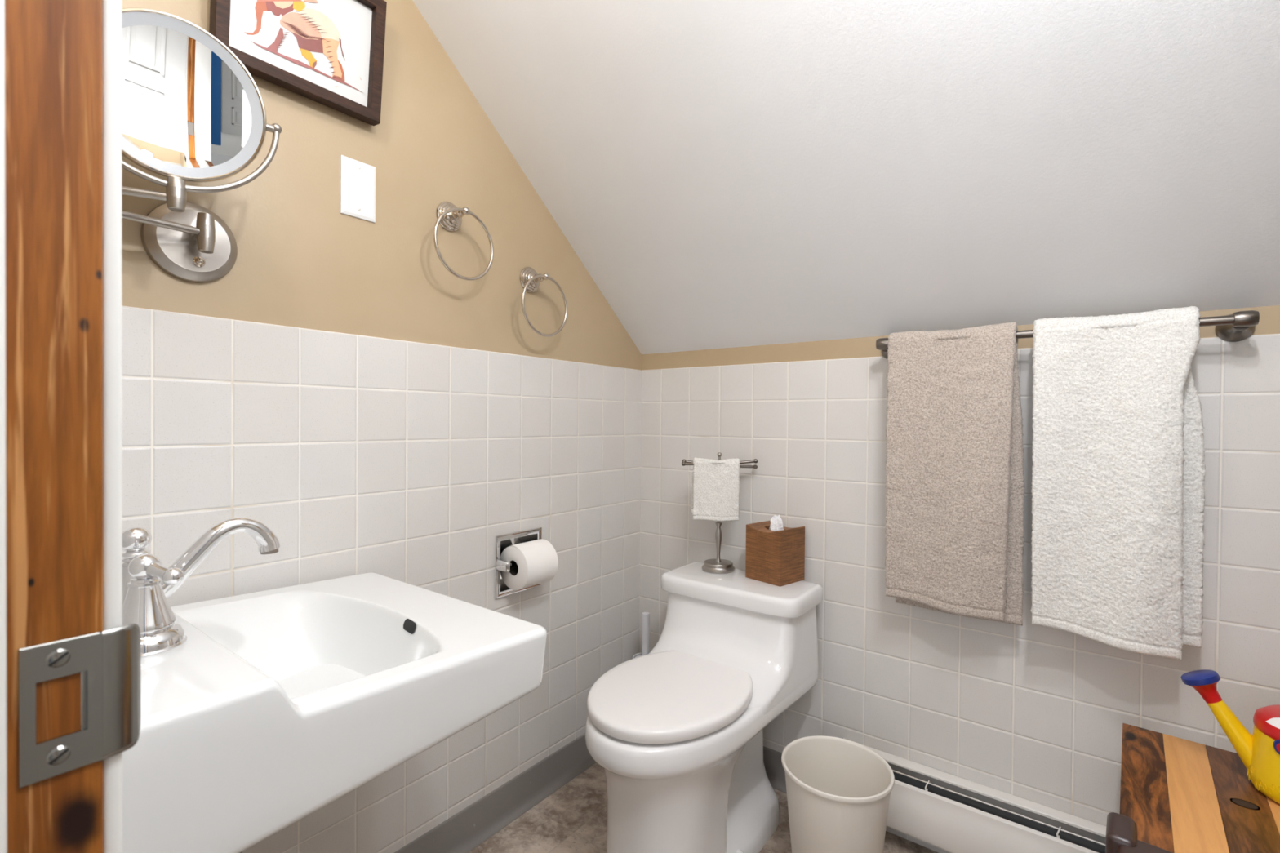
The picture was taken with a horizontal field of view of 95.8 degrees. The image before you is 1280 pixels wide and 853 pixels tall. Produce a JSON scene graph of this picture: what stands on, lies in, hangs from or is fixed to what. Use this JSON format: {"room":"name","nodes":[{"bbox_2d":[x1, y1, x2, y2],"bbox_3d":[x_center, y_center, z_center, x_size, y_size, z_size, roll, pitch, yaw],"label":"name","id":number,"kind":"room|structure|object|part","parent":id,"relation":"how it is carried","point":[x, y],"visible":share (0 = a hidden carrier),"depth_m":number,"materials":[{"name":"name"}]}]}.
{"room":"bathroom","nodes":[
{"label":"bathroom","id":0,"kind":"room"},
{"bbox_2d":[121,0,642,852],"bbox_3d":[-0.439,-0.146,1.369,0.005,2.350,1.506,1,1,37],"label":"wall","id":1,"kind":"structure","parent":0,"point":[339,390],"depth_m":1.26,"materials":[{"name":"tile"}]},
{"bbox_2d":[121,8,281,282],"bbox_3d":[-0.714,-0.406,0.849,0.187,0.333,0.279,1,1,37],"label":"makeup mirror","id":2,"kind":"object","parent":1,"relation":"attached to","point":[192,111],"visible":0.88,"depth_m":0.84,"materials":[{"name":"silver metal"}]},
{"bbox_3d":[-0.724,-0.324,0.784,0.151,0.013,0.011,0,1,-30],"label":"arm","id":3,"kind":"part","parent":2,"relation":"part of","materials":[{"name":"silver metal"}]},
{"bbox_3d":[-0.743,-0.305,0.837,0.011,0.020,0.204,1,1,27],"label":"arm","id":4,"kind":"part","parent":2,"relation":"part of","materials":[{"name":"silver metal"}]},
{"bbox_2d":[121,25,251,167],"bbox_3d":[-0.656,-0.463,0.818,0.179,0.177,0.028,0,1,-44],"label":"mirror glass","id":5,"kind":"object","parent":2,"relation":"attached to","point":[186,96],"depth_m":0.83,"materials":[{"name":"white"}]},
{"bbox_3d":[-0.724,-0.272,0.951,0.009,0.017,0.017,1,1,37],"label":"switch knob","id":6,"kind":"part","parent":2,"relation":"part of","materials":[{"name":"silver metal"}]},
{"bbox_2d":[208,0,386,125],"bbox_3d":[-0.617,-0.739,1.068,0.051,0.239,0.286,1,1,37],"label":"framed print","id":7,"kind":"object","parent":1,"relation":"attached to","point":[329,53],"visible":0.99,"depth_m":1.09,"materials":[{"name":"paper"}]},
{"bbox_2d":[340,155,375,222],"bbox_3d":[-0.574,-0.484,1.181,0.007,0.116,0.071,1,1,37],"label":"blank wall plate","id":8,"kind":"object","parent":1,"relation":"attached to","point":[357,179],"visible":1,"depth_m":1.18,"materials":[{"name":"white plastic"}]},
{"bbox_2d":[433,201,493,280],"bbox_3d":[-0.420,-0.429,1.330,0.074,0.191,0.160,1,1,37],"label":"towel ring","id":9,"kind":"object","parent":1,"relation":"attached to","point":[449,216],"visible":1,"depth_m":1.33,"materials":[{"name":"silver metal"}]},
{"bbox_3d":[-0.410,-0.490,1.325,0.054,0.021,0.021,1,1,37],"label":"post","id":10,"kind":"part","parent":9,"relation":"part of","materials":[{"name":"silver metal"}]},
{"bbox_2d":[394,733,595,852],"bbox_3d":[-0.446,0.979,1.366,0.016,0.100,1.486,1,1,37],"label":"baseboard","id":11,"kind":"structure","parent":1,"relation":"attached to","point":[474,824],"depth_m":1.50,"materials":[{"name":"grey plastic"}]},
{"bbox_2d":[494,527,542,599],"bbox_3d":[-0.320,0.358,1.530,0.093,0.160,0.160,1,1,37],"label":"toilet paper holder","id":12,"kind":"object","parent":1,"relation":"attached to","point":[501,542],"visible":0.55,"depth_m":1.50,"materials":[{"name":"silver metal"}]},
{"bbox_3d":[-0.344,0.351,1.458,0.044,0.026,0.016,1,1,37],"label":"arm","id":13,"kind":"part","parent":12,"relation":"part of","materials":[{"name":"silver metal"}]},
{"bbox_2d":[500,538,558,590],"bbox_3d":[-0.289,0.357,1.504,0.111,0.112,0.106,1,1,37],"label":"toilet paper roll","id":14,"kind":"object","parent":12,"relation":"on","point":[536,561],"visible":0.94,"depth_m":1.47,"materials":[{"name":"white paper"}]},
{"bbox_2d":[519,266,567,337],"bbox_3d":[-0.270,-0.331,1.531,0.074,0.192,0.161,1,1,37],"label":"towel ring","id":15,"kind":"object","parent":1,"relation":"attached to","point":[530,280],"visible":1,"depth_m":1.53,"materials":[{"name":"silver metal"}]},
{"bbox_3d":[-0.260,-0.393,1.526,0.054,0.021,0.021,1,1,37],"label":"post","id":16,"kind":"part","parent":15,"relation":"part of","materials":[{"name":"silver metal"}]},
{"bbox_2d":[468,762,938,852],"bbox_3d":[-0.254,1.050,-0.476,3.750,0.001,4.210,1,1,37],"label":"floor","id":17,"kind":"structure","parent":0,"point":[573,819],"depth_m":1.48,"materials":[{"name":"stone"}]},
{"bbox_2d":[632,653,641,658],"bbox_3d":[0.015,0.876,1.816,0.081,0.303,0.081,1,1,37],"label":"toilet brush holder","id":18,"kind":"object","parent":17,"relation":"on","point":[637,654],"visible":0.09,"depth_m":1.84,"materials":[{"name":"white plastic"}]},
{"bbox_2d":[635,612,649,657],"bbox_3d":[0.017,0.801,1.815,0.068,0.432,0.068,1,1,37],"label":"toilet brush","id":19,"kind":"object","parent":18,"relation":"in","point":[645,615],"visible":0.28,"depth_m":1.80,"materials":[{"name":"white plastic"}]},
{"bbox_2d":[585,561,822,852],"bbox_3d":[0.129,0.726,1.409,0.409,0.615,0.653,1,1,37],"label":"toilet","id":20,"kind":"object","parent":17,"relation":"on","point":[675,731],"visible":1,"depth_m":1.33,"materials":[{"name":"white porcelain"},{"name":"plastic"}]},
{"bbox_3d":[0.071,0.608,1.334,0.341,0.028,0.436,1,1,37],"label":"seat lid","id":21,"kind":"part","parent":20,"relation":"part of","materials":[{"name":"white plastic"}]},
{"bbox_2d":[681,452,758,573],"bbox_3d":[0.229,0.245,1.681,0.214,0.341,0.096,1,1,27],"label":"towel stand","id":22,"kind":"object","parent":20,"relation":"on","point":[717,566],"visible":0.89,"depth_m":1.67,"materials":[{"name":"silver metal"}]},
{"bbox_2d":[691,457,739,521],"bbox_3d":[0.216,0.180,1.660,0.138,0.180,0.032,1,1,10],"label":"hand towel","id":23,"kind":"object","parent":22,"relation":"hanging from","point":[715,483],"visible":1,"depth_m":1.65,"materials":[{"name":"white fabric"}]},
{"bbox_3d":[0.229,0.234,1.681,0.020,0.319,0.020,1,1,37],"label":"stem","id":24,"kind":"part","parent":22,"relation":"part of","materials":[{"name":"silver metal"}]},
{"bbox_3d":[0.268,0.440,1.585,0.409,0.046,0.203,1,1,37],"label":"tank lid","id":25,"kind":"part","parent":20,"relation":"part of","materials":[{"name":"white ceramic"}]},
{"bbox_2d":[745,520,804,586],"bbox_3d":[0.371,0.345,1.591,0.108,0.146,0.116,0,1,-40],"label":"tissue box cover","id":26,"kind":"object","parent":20,"relation":"on","point":[775,557],"visible":0.87,"depth_m":1.55,"materials":[{"name":"brown wood"}]},
{"bbox_2d":[768,515,783,530],"bbox_3d":[0.372,0.265,1.588,0.053,0.050,0.031,1,1,37],"label":"tissue","id":27,"kind":"object","parent":26,"relation":"on","point":[776,524],"visible":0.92,"depth_m":1.58,"materials":[{"name":"white paper"}]},
{"bbox_2d":[781,735,894,852],"bbox_3d":[0.436,0.894,1.288,0.238,0.286,0.238,1,1,37],"label":"trash can","id":28,"kind":"object","parent":17,"relation":"on","point":[838,790],"visible":1,"depth_m":1.25,"materials":[{"name":"beige plastic"}]},
{"bbox_2d":[1105,723,1279,852],"bbox_3d":[0.903,0.810,0.811,0.386,0.473,0.560,1,1,40],"label":"wooden table","id":29,"kind":"object","parent":17,"relation":"on","point":[1178,795],"visible":0.96,"depth_m":0.90,"materials":[{"name":"brown wood"}]},
{"bbox_3d":[0.734,0.609,0.772,0.174,0.073,0.102,1,1,40],"label":"handle","id":30,"kind":"part","parent":29,"relation":"part of","materials":[{"name":"grey plastic"}]},
{"bbox_2d":[1180,669,1279,804],"bbox_3d":[1.045,0.484,0.909,0.283,0.201,0.155,1,1,37],"label":"watering can","id":31,"kind":"object","parent":29,"relation":"on","point":[1260,753],"visible":1,"depth_m":0.94,"materials":[{"name":"yellow plastic"}]},
{"bbox_3d":[0.996,0.514,0.959,0.083,0.109,0.038,1,1,37],"label":"spout","id":32,"kind":"part","parent":31,"relation":"part of","materials":[{"name":"yellow plastic"}]},
{"bbox_2d":[412,0,1279,354],"bbox_3d":[0.293,-0.731,0.712,2.060,1.095,1.746,1,1,37],"label":"ceiling","id":33,"kind":"structure","parent":0,"point":[724,174],"depth_m":1.14,"materials":[{"name":"paint"}]},
{"bbox_2d":[639,305,1279,852],"bbox_3d":[0.777,0.402,1.372,1.955,1.274,0.005,1,1,37],"label":"wall","id":34,"kind":"structure","parent":0,"point":[1033,713],"depth_m":1.41,"materials":[{"name":"tile"}]},
{"bbox_2d":[763,746,786,793],"bbox_3d":[0.270,0.981,1.745,0.700,0.100,0.016,1,1,37],"label":"baseboard","id":35,"kind":"structure","parent":34,"relation":"attached to","point":[775,771],"depth_m":1.66,"materials":[{"name":"grey plastic"}]},
{"bbox_2d":[843,737,1106,852],"bbox_3d":[1.013,0.919,1.143,1.236,0.159,0.076,1,1,37],"label":"baseboard heater","id":36,"kind":"object","parent":34,"relation":"attached to","point":[951,813],"visible":0.86,"depth_m":1.32,"materials":[{"name":"white metal"}]},
{"bbox_3d":[1.013,0.860,1.142,1.230,0.004,0.004,1,1,37],"label":"damper rod","id":37,"kind":"part","parent":36,"relation":"part of","materials":[{"name":"grey metal"}]},
{"bbox_2d":[875,310,1259,359],"bbox_3d":[0.861,-0.191,1.251,0.668,0.054,0.094,1,1,37],"label":"towel bar","id":38,"kind":"object","parent":34,"relation":"attached to","point":[1239,326],"visible":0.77,"depth_m":1.07,"materials":[{"name":"silver metal"}]},
{"bbox_3d":[0.616,-0.195,1.436,0.054,0.054,0.094,1,1,37],"label":"post","id":39,"kind":"part","parent":38,"relation":"part of","materials":[{"name":"silver metal"}]},
{"bbox_2d":[884,322,1025,626],"bbox_3d":[0.707,0.102,1.315,0.280,0.659,0.076,1,1,39],"label":"bath towel","id":40,"kind":"object","parent":38,"relation":"hanging from","point":[954,486],"visible":1,"depth_m":1.29,"materials":[{"name":"beige fabric"}]},
{"bbox_2d":[1030,306,1205,661],"bbox_3d":[0.933,0.103,1.141,0.272,0.660,0.086,1,1,37],"label":"bath towel","id":41,"kind":"object","parent":38,"relation":"hanging from","point":[1117,491],"visible":1,"depth_m":1.11,"materials":[{"name":"white fabric"}]},
{"bbox_3d":[1.105,-0.187,1.065,0.054,0.054,0.094,1,1,37],"label":"post","id":42,"kind":"part","parent":38,"relation":"part of","materials":[{"name":"silver metal"}]},
{"bbox_3d":[-0.154,-0.116,0.130,1.955,2.320,0.124,1,1,37],"label":"wall","id":43,"kind":"structure","parent":0,"visible":0},
{"bbox_2d":[0,0,7,852],"bbox_3d":[-0.319,0.026,0.257,0.012,2.030,0.050,1,1,37],"label":"trim","id":44,"kind":"structure","parent":43,"relation":"attached to","point":[3,752],"depth_m":0.27,"materials":[{"name":"white paint"}]},
{"bbox_2d":[4,0,102,852],"bbox_3d":[-0.335,0.026,0.268,0.025,2.030,0.124,1,1,37],"label":"trim","id":45,"kind":"structure","parent":43,"relation":"attached to","point":[54,48],"depth_m":0.29,"materials":[{"name":"brown wood"}]},
{"bbox_2d":[18,623,140,788],"bbox_3d":[-0.293,0.144,0.306,0.006,0.069,0.048,1,1,29],"label":"strike plate","id":46,"kind":"object","parent":45,"relation":"attached to","point":[108,662],"visible":1,"depth_m":0.30,"materials":[{"name":"silver metal"}]},
{"bbox_3d":[-0.299,0.144,0.299,0.004,0.069,0.030,1,1,37],"label":"plate","id":47,"kind":"part","parent":46,"relation":"part of","materials":[{"name":"silver metal"}]},
{"bbox_2d":[102,0,122,852],"bbox_3d":[-0.311,-0.009,0.338,0.068,2.100,0.016,1,1,37],"label":"trim","id":48,"kind":"structure","parent":43,"relation":"attached to","point":[111,9],"depth_m":0.31,"materials":[{"name":"white paint"}]},
{"bbox_2d":[122,573,546,852],"bbox_3d":[-0.509,0.434,0.823,0.523,0.371,0.548,1,1,37],"label":"sink","id":49,"kind":"object","parent":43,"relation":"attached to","point":[276,705],"visible":0.69,"depth_m":0.66,"materials":[{"name":"white ceramic"}]},
{"bbox_2d":[122,517,280,657],"bbox_3d":[-0.603,0.187,0.712,0.223,0.128,0.197,0,1,-10],"label":"faucet","id":50,"kind":"object","parent":49,"relation":"on","point":[147,584],"visible":0.73,"depth_m":0.66,"materials":[{"name":"silver metal"}]},
{"bbox_3d":[-0.620,0.206,0.710,0.078,0.090,0.078,1,1,37],"label":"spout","id":51,"kind":"part","parent":50,"relation":"part of","materials":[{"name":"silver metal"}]},
{"bbox_3d":[-0.619,0.144,0.709,0.031,0.043,0.031,1,1,37],"label":"lift rod","id":52,"kind":"part","parent":50,"relation":"part of","materials":[{"name":"silver metal"}]},
{"bbox_3d":[-0.564,0.212,0.658,0.076,0.080,0.076,1,1,37],"label":"handle","id":53,"kind":"part","parent":50,"relation":"part of","materials":[{"name":"silver metal"}]},
{"bbox_3d":[-0.546,0.162,0.653,0.063,0.033,0.029,1,1,15],"label":"lever","id":54,"kind":"part","parent":50,"relation":"part of","materials":[{"name":"silver metal"}]},
{"bbox_3d":[-0.565,0.175,0.765,0.029,0.104,0.156,1,1,43],"label":"spout","id":55,"kind":"part","parent":50,"relation":"part of","materials":[{"name":"silver metal"}]}
]}

